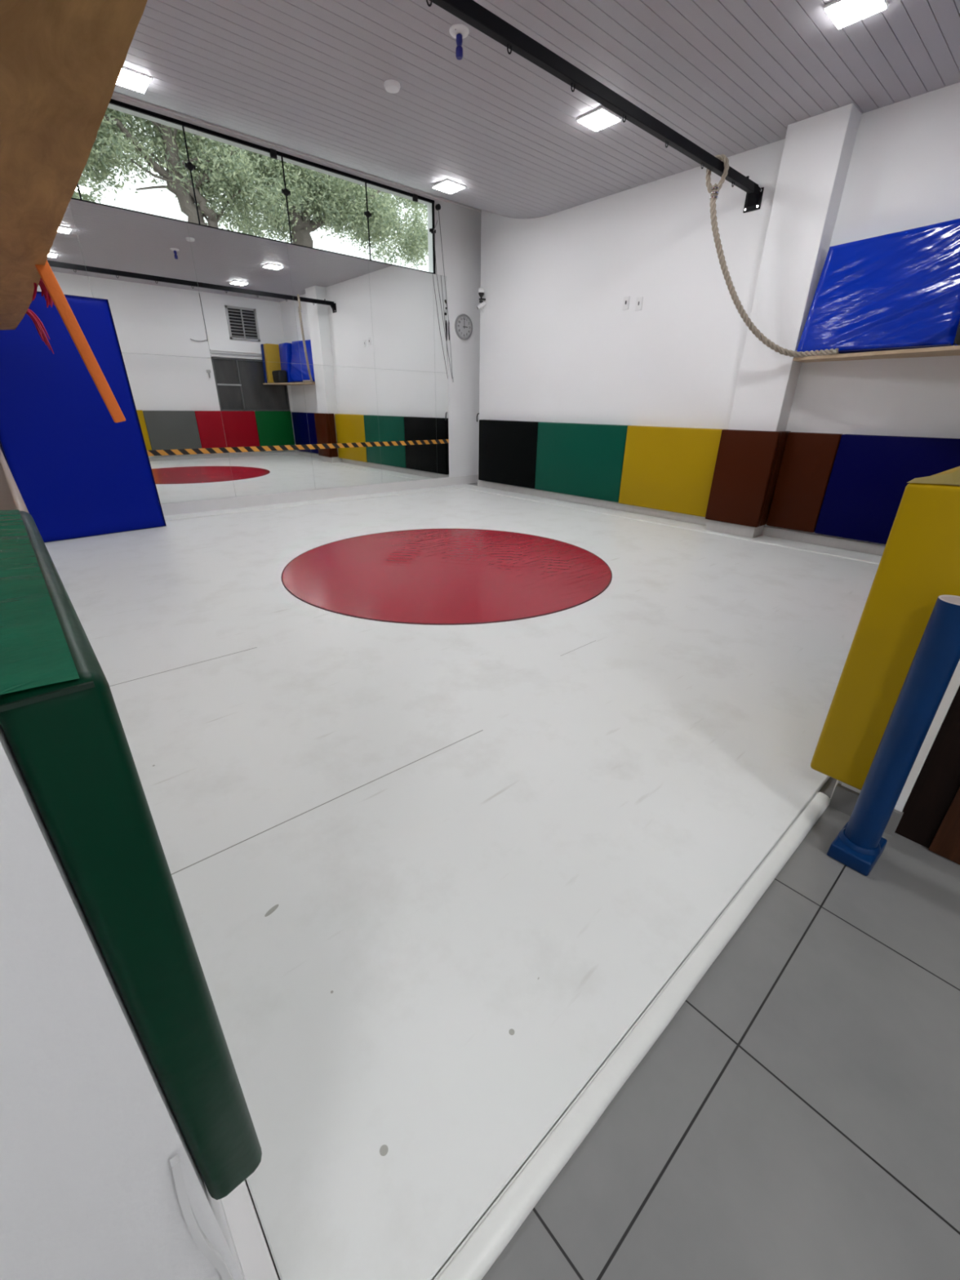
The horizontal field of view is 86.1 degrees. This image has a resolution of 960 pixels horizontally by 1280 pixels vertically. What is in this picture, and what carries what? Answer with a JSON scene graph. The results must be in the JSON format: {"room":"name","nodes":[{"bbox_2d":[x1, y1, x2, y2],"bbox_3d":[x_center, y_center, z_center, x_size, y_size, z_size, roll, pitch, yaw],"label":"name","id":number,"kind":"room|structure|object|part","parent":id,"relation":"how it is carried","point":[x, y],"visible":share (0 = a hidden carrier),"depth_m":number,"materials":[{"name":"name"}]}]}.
{"room":"exercise studio","nodes":[
{"label":"exercise studio","id":0,"kind":"room"},
{"bbox_2d":[0,724,244,1279],"bbox_3d":[-2.534,-1.745,1.827,0.548,4.000,6.855,-20,31,-37],"label":"wall","id":1,"kind":"structure","parent":0,"point":[90,1131],"depth_m":0.48,"materials":[{"name":"paint"}]},
{"bbox_2d":[0,448,29,513],"bbox_3d":[-2.267,-0.486,2.351,0.315,0.757,3.898,-20,31,-37],"label":"pad","id":2,"kind":"object","parent":1,"relation":"attached to","point":[11,498],"visible":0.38,"depth_m":1.17,"materials":[{"name":"beige plastic"}]},
{"bbox_2d":[0,0,147,329],"bbox_3d":[-2.092,-1.365,2.042,0.668,0.302,5.710,-20,31,-37],"label":"shelf","id":3,"kind":"object","parent":1,"relation":"attached to","point":[62,61],"visible":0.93,"depth_m":0.97,"materials":[{"name":"brown wood"}]},
{"bbox_2d":[26,308,53,354],"bbox_3d":[-2.907,-1.993,3.300,0.207,0.258,0.076,-20,31,-37],"label":"tassel","id":4,"kind":"object","parent":3,"relation":"hanging from","point":[38,324],"visible":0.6,"depth_m":3.32,"materials":[{"name":"red fabric"}]},
{"bbox_2d":[32,278,54,307],"bbox_3d":[-2.091,-1.649,2.413,0.171,0.145,0.077,-20,31,-37],"label":"tassel","id":5,"kind":"object","parent":3,"relation":"hanging from","point":[48,299],"visible":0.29,"depth_m":2.43,"materials":[{"name":"red fabric"}]},
{"bbox_2d":[35,260,125,422],"bbox_3d":[-1.766,-1.392,2.194,0.235,0.856,0.034,-20,31,-37],"label":"strip","id":6,"kind":"object","parent":3,"relation":"hanging from","point":[45,272],"visible":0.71,"depth_m":2.23,"materials":[{"name":"orange plastic"}]},
{"bbox_2d":[0,509,262,1199],"bbox_3d":[-0.688,0.274,0.737,0.317,0.770,0.860,-20,31,-37],"label":"pad","id":7,"kind":"object","parent":1,"relation":"attached to","point":[60,722],"visible":1,"depth_m":0.46,"materials":[{"name":"green leather"}]},
{"bbox_2d":[169,1153,233,1279],"bbox_3d":[-0.344,0.758,0.647,0.017,0.385,0.017,-20,31,-37],"label":"strip","id":8,"kind":"object","parent":1,"relation":"attached to","point":[210,1252],"visible":1,"depth_m":0.61,"materials":[{"name":"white plastic"}]},
{"bbox_2d":[219,1180,279,1279],"bbox_3d":[-2.411,-0.050,2.901,0.038,0.028,6.638,-20,31,-37],"label":"baseboard","id":9,"kind":"structure","parent":1,"relation":"attached to","point":[254,1257],"depth_m":0.79,"materials":[{"name":"white paint"}]},
{"bbox_2d":[69,91,481,504],"bbox_3d":[-2.240,-3.668,5.940,7.000,4.100,0.760,-20,31,-37],"label":"wall","id":10,"kind":"structure","parent":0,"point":[460,226],"depth_m":7.37,"materials":[{"name":"paint"}]},
{"bbox_2d":[36,203,93,297],"bbox_3d":[-4.160,-3.296,4.559,1.128,1.214,0.003,-20,31,-37],"label":"mirror panel","id":11,"kind":"object","parent":10,"relation":"attached to","point":[64,259],"visible":0.12,"depth_m":4.77,"materials":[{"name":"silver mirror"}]},
{"bbox_2d":[69,199,210,358],"bbox_3d":[-3.370,-3.577,5.199,0.978,1.214,0.003,-20,31,-37],"label":"mirror panel","id":12,"kind":"object","parent":10,"relation":"attached to","point":[143,264],"visible":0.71,"depth_m":5.18,"materials":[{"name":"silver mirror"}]},
{"bbox_2d":[121,352,235,503],"bbox_3d":[-3.386,-2.334,5.764,0.978,1.512,0.003,-20,31,-37],"label":"mirror panel","id":13,"kind":"object","parent":10,"relation":"attached to","point":[175,397],"visible":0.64,"depth_m":5.77,"materials":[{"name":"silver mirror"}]},
{"bbox_2d":[186,222,300,364],"bbox_3d":[-2.611,-3.846,5.813,1.043,1.214,0.003,-20,31,-37],"label":"mirror panel","id":14,"kind":"object","parent":10,"relation":"attached to","point":[244,282],"visible":1,"depth_m":5.78,"materials":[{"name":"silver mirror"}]},
{"bbox_2d":[71,98,435,274],"bbox_3d":[-2.512,-4.800,5.460,5.093,0.815,0.036,-20,31,-37],"label":"window","id":15,"kind":"structure","parent":10,"relation":"attached to","point":[273,153],"depth_m":5.58,"materials":[{"name":"black metal"}]},
{"bbox_2d":[433,220,452,377],"bbox_3d":[-0.521,-4.803,7.337,0.284,1.893,0.028,-16,30,-33],"label":"rod","id":16,"kind":"object","parent":15,"relation":"hanging from","point":[437,220],"visible":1,"depth_m":7.25,"materials":[{"name":"grey"}]},
{"bbox_2d":[435,204,453,382],"bbox_3d":[-0.500,-4.877,7.348,0.257,2.118,0.054,-20,31,-37],"label":"pull cord","id":17,"kind":"object","parent":15,"relation":"hanging from","point":[437,206],"visible":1,"depth_m":7.21,"materials":[{"name":"grey plastic"}]},
{"bbox_3d":[-0.560,-5.785,6.864,0.064,0.064,0.054,-20,31,-37],"label":"knob","id":18,"kind":"part","parent":17,"relation":"part of","materials":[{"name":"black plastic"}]},
{"bbox_2d":[211,358,315,497],"bbox_3d":[-2.628,-2.604,6.378,1.043,1.512,0.003,-20,31,-37],"label":"mirror panel","id":19,"kind":"object","parent":10,"relation":"attached to","point":[262,403],"visible":1,"depth_m":6.34,"materials":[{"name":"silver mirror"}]},
{"bbox_2d":[160,474,478,515],"bbox_3d":[-2.272,-1.977,7.009,6.250,0.135,0.022,-20,31,-37],"label":"baseboard","id":20,"kind":"structure","parent":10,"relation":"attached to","point":[180,508],"depth_m":6.92,"materials":[{"name":"white paint"}]},
{"bbox_2d":[286,243,374,368],"bbox_3d":[-1.824,-4.125,6.449,1.053,1.214,0.003,-20,31,-37],"label":"mirror panel","id":21,"kind":"object","parent":10,"relation":"attached to","point":[331,296],"visible":1,"depth_m":6.42,"materials":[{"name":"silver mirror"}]},
{"bbox_2d":[301,364,382,489],"bbox_3d":[-1.841,-2.883,7.015,1.053,1.512,0.003,-20,31,-37],"label":"mirror panel","id":22,"kind":"object","parent":10,"relation":"attached to","point":[341,402],"visible":1,"depth_m":6.98,"materials":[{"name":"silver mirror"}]},
{"bbox_2d":[146,439,448,456],"bbox_3d":[-2.197,-2.564,6.812,4.535,0.060,0.002,-20,31,-37],"label":"tape","id":23,"kind":"object","parent":22,"relation":"attached to","point":[264,448],"visible":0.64,"depth_m":6.57,"materials":[{"name":"multicoloured plastic"}]},
{"bbox_2d":[368,260,435,372],"bbox_3d":[-1.045,-4.402,7.080,1.023,1.214,0.003,-20,31,-37],"label":"mirror panel","id":24,"kind":"object","parent":10,"relation":"attached to","point":[402,299],"visible":1,"depth_m":7.05,"materials":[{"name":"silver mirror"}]},
{"bbox_2d":[374,368,437,483],"bbox_3d":[-1.062,-3.159,7.646,1.023,1.512,0.003,-20,31,-37],"label":"mirror panel","id":25,"kind":"object","parent":10,"relation":"attached to","point":[406,399],"visible":1,"depth_m":7.61,"materials":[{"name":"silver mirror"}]},
{"bbox_2d":[432,273,448,373],"bbox_3d":[-0.571,-4.570,7.464,0.238,1.214,0.003,-20,31,-37],"label":"mirror panel","id":26,"kind":"object","parent":10,"relation":"attached to","point":[440,344],"visible":1,"depth_m":7.46,"materials":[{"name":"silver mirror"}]},
{"bbox_2d":[435,372,448,478],"bbox_3d":[-0.588,-3.328,8.030,0.238,1.512,0.003,-20,31,-37],"label":"mirror panel","id":27,"kind":"object","parent":10,"relation":"attached to","point":[441,379],"visible":1,"depth_m":7.99,"materials":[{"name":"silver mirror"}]},
{"bbox_2d":[454,313,472,339],"bbox_3d":[-0.241,-4.698,7.707,0.336,0.336,0.034,-20,31,-37],"label":"wall clock","id":28,"kind":"object","parent":10,"relation":"attached to","point":[463,323],"visible":1,"depth_m":7.70,"materials":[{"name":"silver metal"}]},
{"bbox_2d":[113,0,959,218],"bbox_3d":[-0.289,-4.069,2.859,7.600,0.770,6.950,-20,31,-37],"label":"ceiling","id":29,"kind":"structure","parent":0,"point":[730,77],"depth_m":3.64,"materials":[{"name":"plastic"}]},
{"bbox_2d":[116,66,151,93],"bbox_3d":[-2.542,-4.058,3.709,0.256,0.024,0.256,-20,31,-37],"label":"recessed light","id":30,"kind":"object","parent":29,"relation":"in","point":[130,78],"visible":0.59,"depth_m":3.71,"materials":[{"name":"white plastic"}]},
{"bbox_2d":[383,79,399,93],"bbox_3d":[-0.641,-4.038,3.752,0.120,0.034,0.120,-20,31,-37],"label":"smoke detector","id":31,"kind":"object","parent":29,"relation":"attached to","point":[391,86],"visible":1,"depth_m":3.72,"materials":[{"name":"white plastic"}]},
{"bbox_2d":[432,178,465,193],"bbox_3d":[-0.330,-4.824,5.464,0.256,0.024,0.256,-20,31,-37],"label":"recessed light","id":32,"kind":"object","parent":29,"relation":"in","point":[446,185],"visible":1,"depth_m":5.43,"materials":[{"name":"white plastic"}]},
{"bbox_3d":[-0.330,-4.827,5.463,0.256,0.018,0.256,-20,31,-37],"label":"frame","id":33,"kind":"part","parent":32,"relation":"part of","materials":[{"name":"white plastic"}]},
{"bbox_2d":[448,23,469,60],"bbox_3d":[-0.130,-3.742,3.227,0.124,0.126,0.124,-20,31,-37],"label":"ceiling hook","id":34,"kind":"object","parent":29,"relation":"attached to","point":[458,31],"visible":1,"depth_m":3.20,"materials":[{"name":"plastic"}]},
{"bbox_2d":[577,106,621,131],"bbox_3d":[0.961,-4.200,4.143,0.256,0.024,0.256,-20,31,-37],"label":"recessed light","id":35,"kind":"object","parent":29,"relation":"in","point":[601,117],"visible":1,"depth_m":4.12,"materials":[{"name":"white plastic"}]},
{"bbox_3d":[0.961,-4.203,4.142,0.256,0.018,0.256,-20,31,-37],"label":"frame","id":36,"kind":"part","parent":35,"relation":"part of","materials":[{"name":"white plastic"}]},
{"bbox_2d":[823,0,888,29],"bbox_3d":[2.162,-3.642,2.954,0.256,0.024,0.256,-20,31,-37],"label":"recessed light","id":37,"kind":"object","parent":29,"relation":"in","point":[842,13],"visible":1,"depth_m":2.96,"materials":[{"name":"white plastic"}]},
{"bbox_3d":[2.162,-3.645,2.952,0.256,0.018,0.256,-20,31,-37],"label":"frame","id":38,"kind":"part","parent":37,"relation":"part of","materials":[{"name":"white plastic"}]},
{"bbox_2d":[244,483,959,1279],"bbox_3d":[-0.046,0.153,2.679,10.100,0.100,10.600,-20,31,-37],"label":"floor","id":39,"kind":"structure","parent":0,"point":[797,1117],"depth_m":0.97,"materials":[{"name":"grey ceramic"}]},
{"bbox_2d":[44,484,881,1279],"bbox_3d":[-0.205,-0.820,4.644,5.787,0.039,6.662,-20,31,-37],"label":"floor mat","id":40,"kind":"object","parent":39,"relation":"on","point":[457,797],"visible":1,"depth_m":1.70,"materials":[{"name":"white plastic"}]},
{"bbox_2d":[0,291,166,542],"bbox_3d":[-3.824,-2.037,4.759,0.694,2.005,1.150,21,31,37],"label":"mat","id":41,"kind":"object","parent":40,"relation":"on","point":[78,472],"visible":0.84,"depth_m":4.62,"materials":[{"name":"blue leather"}]},
{"bbox_2d":[264,904,278,916],"bbox_3d":[-0.528,0.686,1.302,0.013,0.001,0.041,16,29,30],"label":"stain","id":42,"kind":"object","parent":40,"relation":"on","point":[270,910],"depth_m":1.30,"materials":[{"name":"grey"}]},
{"bbox_2d":[379,1144,388,1155],"bbox_3d":[-0.166,0.880,0.886,0.015,0.001,0.015,-20,31,-37],"label":"stain","id":43,"kind":"object","parent":40,"relation":"on","point":[384,1148],"depth_m":0.89,"materials":[{"name":"grey"}]},
{"bbox_2d":[508,1028,514,1035],"bbox_3d":[0.065,0.806,1.056,0.012,0.001,0.012,-20,31,-37],"label":"stain","id":44,"kind":"object","parent":40,"relation":"on","point":[511,1031],"depth_m":1.06,"materials":[{"name":"grey"}]},
{"bbox_2d":[826,595,959,875],"bbox_3d":[1.121,0.272,1.365,0.151,0.802,0.109,-20,31,-37],"label":"post","id":45,"kind":"object","parent":39,"relation":"on","point":[860,844],"visible":1,"depth_m":1.33,"materials":[{"name":"blue paint"}]},
{"bbox_2d":[826,821,886,875],"bbox_3d":[1.117,0.614,1.521,0.151,0.050,0.109,-20,31,-37],"label":"base","id":46,"kind":"object","parent":45,"relation":"attached to","point":[861,860],"depth_m":1.48,"materials":[{"name":"blue paint"}]},
{"bbox_2d":[478,82,959,545],"bbox_3d":[2.393,-3.338,5.473,0.400,4.000,6.780,-20,31,-37],"label":"wall","id":47,"kind":"structure","parent":0,"point":[558,344],"depth_m":5.37,"materials":[{"name":"paint"}]},
{"bbox_2d":[476,301,485,311],"bbox_3d":[0.020,-4.776,7.348,0.132,0.120,0.073,-9,26,-20],"label":"camera","id":48,"kind":"object","parent":47,"relation":"attached to","point":[482,304],"visible":1,"depth_m":7.33,"materials":[{"name":"white plastic"}]},
{"bbox_2d":[478,287,485,302],"bbox_3d":[0.024,-4.902,7.306,0.104,0.184,0.088,-20,31,-37],"label":"dome camera","id":49,"kind":"object","parent":47,"relation":"attached to","point":[481,291],"visible":1,"depth_m":7.27,"materials":[{"name":"white plastic"}]},
{"bbox_2d":[478,419,538,488],"bbox_3d":[0.420,-2.812,7.727,0.100,0.897,1.233,-20,31,-37],"label":"pad","id":50,"kind":"object","parent":47,"relation":"attached to","point":[508,449],"visible":0.8,"depth_m":7.65,"materials":[{"name":"black leather"}]},
{"bbox_2d":[534,422,628,502],"bbox_3d":[1.307,-2.387,6.819,0.100,0.897,1.436,-20,31,-37],"label":"pad","id":51,"kind":"object","parent":47,"relation":"attached to","point":[580,460],"visible":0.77,"depth_m":6.73,"materials":[{"name":"green leather"}]},
{"bbox_2d":[477,480,707,525],"bbox_3d":[1.306,-1.940,7.078,0.025,0.100,4.050,-20,31,-37],"label":"baseboard","id":52,"kind":"structure","parent":47,"relation":"attached to","point":[556,495],"depth_m":6.80,"materials":[{"name":"white paint"}]},
{"bbox_2d":[426,0,764,213],"bbox_3d":[0.221,-3.237,2.841,6.100,0.207,0.148,-20,31,-37],"label":"ceiling beam","id":53,"kind":"structure","parent":47,"relation":"attached to","point":[469,11],"depth_m":3.15,"materials":[{"name":"black metal"}]},
{"bbox_3d":[2.501,-4.022,4.698,0.014,0.154,0.148,-20,31,-37],"label":"wall plate","id":54,"kind":"part","parent":53,"relation":"part of","materials":[{"name":"black metal"}]},
{"bbox_2d":[705,154,838,357],"bbox_3d":[2.472,-3.208,4.321,1.282,1.471,0.200,13,27,25],"label":"rope","id":55,"kind":"object","parent":53,"relation":"hanging from","point":[713,190],"visible":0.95,"depth_m":4.43,"materials":[{"name":"beige fabric"}]},
{"bbox_2d":[622,296,630,310],"bbox_3d":[1.657,-3.822,5.828,0.013,0.124,0.080,-20,31,-37],"label":"wall switch","id":56,"kind":"object","parent":47,"relation":"attached to","point":[626,300],"visible":1,"depth_m":5.82,"materials":[{"name":"white plastic"}]},
{"bbox_2d":[635,297,643,311],"bbox_3d":[1.770,-3.744,5.723,0.013,0.124,0.080,-20,31,-37],"label":"wall switch","id":57,"kind":"object","parent":47,"relation":"attached to","point":[638,300],"visible":1,"depth_m":5.72,"materials":[{"name":"white plastic"}]},
{"bbox_2d":[618,425,722,517],"bbox_3d":[2.195,-1.956,5.911,0.100,0.907,1.238,-20,31,-37],"label":"pad","id":58,"kind":"object","parent":47,"relation":"attached to","point":[666,468],"visible":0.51,"depth_m":5.87,"materials":[{"name":"yellow leather"}]},
{"bbox_2d":[766,431,842,532],"bbox_3d":[3.117,-1.521,4.962,0.100,0.889,0.444,-20,31,-37],"label":"pad","id":59,"kind":"object","parent":47,"relation":"attached to","point":[808,459],"visible":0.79,"depth_m":4.91,"materials":[{"name":"brown leather"}]},
{"bbox_2d":[761,525,885,555],"bbox_3d":[3.569,-0.854,4.759,0.025,0.100,1.861,-20,31,-37],"label":"baseboard","id":60,"kind":"structure","parent":47,"relation":"attached to","point":[820,540],"depth_m":4.97,"materials":[{"name":"white paint"}]},
{"bbox_2d":[792,345,959,362],"bbox_3d":[3.341,-2.198,3.919,0.670,0.027,1.830,-20,31,-37],"label":"wall shelf","id":61,"kind":"object","parent":47,"relation":"attached to","point":[945,350],"visible":1,"depth_m":4.07,"materials":[{"name":"brown wood"}]},
{"bbox_2d":[796,218,959,353],"bbox_3d":[3.234,-2.756,4.077,0.260,0.832,1.105,-18,30,-35],"label":"mat","id":62,"kind":"object","parent":61,"relation":"on","point":[900,290],"visible":0.99,"depth_m":4.01,"materials":[{"name":"blue plastic"}]},
{"bbox_2d":[954,324,959,345],"bbox_3d":[3.538,-2.170,3.508,0.205,0.265,0.398,-20,31,-37],"label":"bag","id":63,"kind":"object","parent":61,"relation":"on","point":[957,340],"visible":0.96,"depth_m":3.61,"materials":[{"name":"black fabric"}]},
{"bbox_2d":[814,434,959,544],"bbox_3d":[3.681,-1.251,4.384,0.100,0.889,1.250,-20,31,-37],"label":"pad","id":64,"kind":"object","parent":47,"relation":"attached to","point":[870,475],"visible":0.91,"depth_m":4.52,"materials":[{"name":"blue leather"}]},
{"bbox_2d":[728,102,861,431],"bbox_3d":[2.743,-2.698,4.801,0.230,3.400,0.462,-20,31,-37],"label":"wall pillar","id":65,"kind":"structure","parent":0,"point":[817,150],"depth_m":4.42,"materials":[{"name":"paint"}]},
{"bbox_2d":[705,519,764,537],"bbox_3d":[2.715,-1.200,5.476,0.250,0.115,0.502,-20,31,-37],"label":"baseboard","id":66,"kind":"structure","parent":65,"relation":"attached to","point":[714,526],"depth_m":5.36,"materials":[{"name":"white paint"}]},
{"bbox_2d":[705,429,791,527],"bbox_3d":[2.708,-1.656,5.232,0.305,0.890,0.546,-20,31,-37],"label":"pad","id":67,"kind":"object","parent":65,"relation":"attached to","point":[748,464],"visible":0.94,"depth_m":5.11,"materials":[{"name":"brown leather"}]},
{"bbox_2d":[841,659,959,812],"bbox_3d":[1.874,-1.460,1.331,6.400,4.000,0.162,-20,31,-37],"label":"wall","id":68,"kind":"structure","parent":0,"point":[953,686],"depth_m":1.47,"materials":[{"name":"paint"}]},
{"bbox_2d":[830,779,842,799],"bbox_3d":[2.679,-0.029,2.919,3.970,0.100,0.018,-20,31,-37],"label":"baseboard","id":69,"kind":"structure","parent":68,"relation":"attached to","point":[837,781],"depth_m":1.72,"materials":[{"name":"white paint"}]},
{"bbox_2d":[828,782,903,835],"bbox_3d":[1.230,0.540,1.643,0.020,0.085,0.177,-20,31,-37],"label":"baseboard","id":70,"kind":"structure","parent":68,"relation":"attached to","point":[843,799],"depth_m":1.66,"materials":[{"name":"grey tile"}]},
{"bbox_2d":[810,466,959,790],"bbox_3d":[1.441,-0.080,1.647,0.815,0.927,0.208,-20,31,-37],"label":"pad","id":71,"kind":"object","parent":68,"relation":"attached to","point":[919,563],"visible":0.8,"depth_m":1.39,"materials":[{"name":"yellow leather"}]},
{"bbox_3d":[2.898,0.337,-0.316,0.180,2.120,2.520,-20,31,-37],"label":"wall","id":72,"kind":"structure","parent":0,"visible":0},
{"bbox_2d":[894,686,959,864],"bbox_3d":[1.665,-0.205,0.839,0.179,2.120,1.024,-20,31,-37],"label":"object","id":73,"kind":"structure","parent":72,"relation":"in","point":[931,817],"depth_m":1.50,"materials":[{"name":"brown wood"}]},
{"bbox_3d":[1.668,-0.174,0.836,0.054,2.055,0.875,-20,31,-37],"label":"panel","id":74,"kind":"part","parent":73,"relation":"part of","materials":[{"name":"brown leather"}]},
{"label":"outside","id":75,"kind":"structure","parent":0,"visible":0},
{"bbox_3d":[-8.587,-6.059,16.193,34.000,0.200,22.800,-20,31,-37],"label":"ground","id":76,"kind":"structure","parent":75,"visible":0},
{"bbox_2d":[71,107,318,241],"bbox_3d":[-5.635,-5.975,7.926,6.115,6.648,3.642,-16,30,-33],"label":"street tree","id":77,"kind":"object","parent":76,"relation":"on","point":[226,174],"visible":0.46,"depth_m":7.41,"materials":[{"name":"green plant"}]},
{"bbox_2d":[220,151,428,269],"bbox_3d":[-2.611,-7.072,10.322,3.505,6.742,5.138,16,28,29],"label":"street tree","id":78,"kind":"object","parent":76,"relation":"on","point":[341,202],"visible":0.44,"depth_m":8.85,"materials":[{"name":"green plant"}]}
]}

